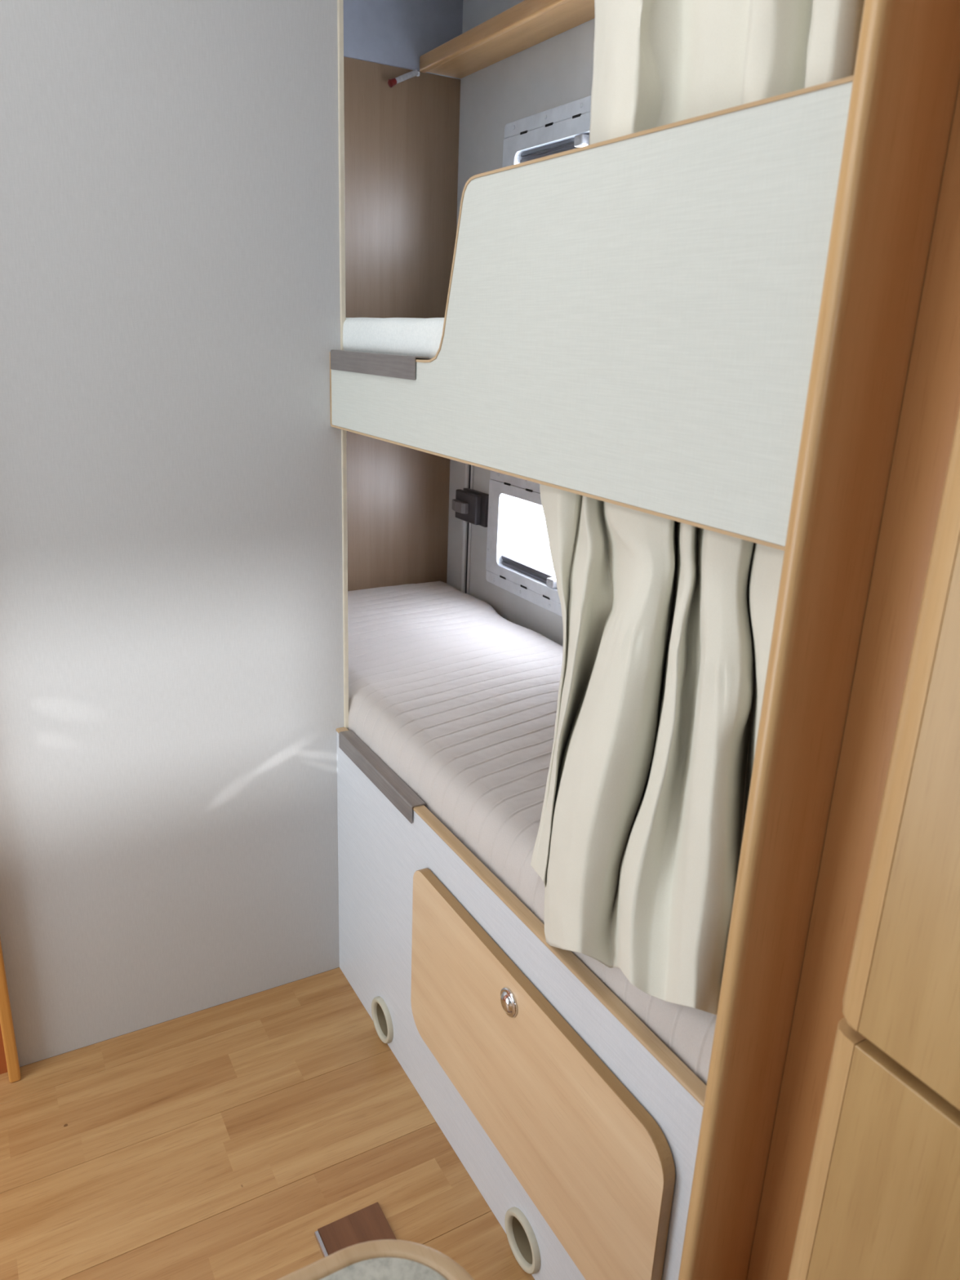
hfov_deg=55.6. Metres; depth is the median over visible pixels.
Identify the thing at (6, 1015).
trim
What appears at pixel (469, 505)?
wall lamp
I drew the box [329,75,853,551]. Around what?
bunk
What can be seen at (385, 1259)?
table
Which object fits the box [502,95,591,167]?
window
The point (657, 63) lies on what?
curtain
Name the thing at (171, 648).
wall
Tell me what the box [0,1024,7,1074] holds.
door
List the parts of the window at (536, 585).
blind rail, blind rail, blind rail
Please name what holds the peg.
attached to the wall at (556, 71)
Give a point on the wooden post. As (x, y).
(906, 78)
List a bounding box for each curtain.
[530,484,784,1015]
[588,0,864,145]
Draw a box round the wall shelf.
[419,0,595,78]
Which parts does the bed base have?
lock knob, lid, storage lid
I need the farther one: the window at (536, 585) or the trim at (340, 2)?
the window at (536, 585)
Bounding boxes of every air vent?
[371,995,393,1044]
[504,1206,540,1274]
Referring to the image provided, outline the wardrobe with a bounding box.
[746,84,959,1279]
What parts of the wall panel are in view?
panel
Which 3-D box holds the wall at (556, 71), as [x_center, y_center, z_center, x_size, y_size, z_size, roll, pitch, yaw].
[1.104,0.033,0.962,0.030,2.420,4.870,-8,21,-29]
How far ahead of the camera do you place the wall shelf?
2.24 m
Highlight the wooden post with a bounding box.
[678,0,959,1279]
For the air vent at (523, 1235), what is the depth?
1.55 m
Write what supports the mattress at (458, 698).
on the bed base
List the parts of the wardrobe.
door, door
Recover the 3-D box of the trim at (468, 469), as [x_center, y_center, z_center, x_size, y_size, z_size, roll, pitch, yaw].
[-0.042,-0.445,2.875,0.014,0.840,0.055,-8,21,-29]
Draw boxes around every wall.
[0,0,343,1066]
[446,0,595,645]
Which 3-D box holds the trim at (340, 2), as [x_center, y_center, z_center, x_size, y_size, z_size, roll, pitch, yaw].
[-0.276,-0.641,1.813,0.010,1.780,0.027,-8,21,-29]
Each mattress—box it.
[342,317,444,359]
[347,581,716,1084]
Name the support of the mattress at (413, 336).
on the bunk
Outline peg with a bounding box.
[387,69,419,87]
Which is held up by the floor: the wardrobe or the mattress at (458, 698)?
the wardrobe
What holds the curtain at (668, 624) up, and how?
hanging from the rail
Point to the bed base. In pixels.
(578, 1127)
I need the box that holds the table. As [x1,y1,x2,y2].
[277,1239,473,1279]
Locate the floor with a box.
[0,967,534,1279]
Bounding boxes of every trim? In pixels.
[0,937,21,1082]
[337,0,348,729]
[458,462,473,594]
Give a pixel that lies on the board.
(370, 1223)
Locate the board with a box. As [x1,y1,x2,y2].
[314,1201,396,1257]
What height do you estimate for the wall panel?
2.420 m
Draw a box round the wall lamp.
[452,488,488,527]
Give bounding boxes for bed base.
[335,727,706,1279]
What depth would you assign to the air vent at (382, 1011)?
2.03 m
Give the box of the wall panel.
[343,0,462,591]
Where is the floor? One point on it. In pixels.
(214, 1143)
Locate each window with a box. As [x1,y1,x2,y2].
[485,470,562,617]
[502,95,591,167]
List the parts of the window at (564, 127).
blind rail, blind rail, blind rail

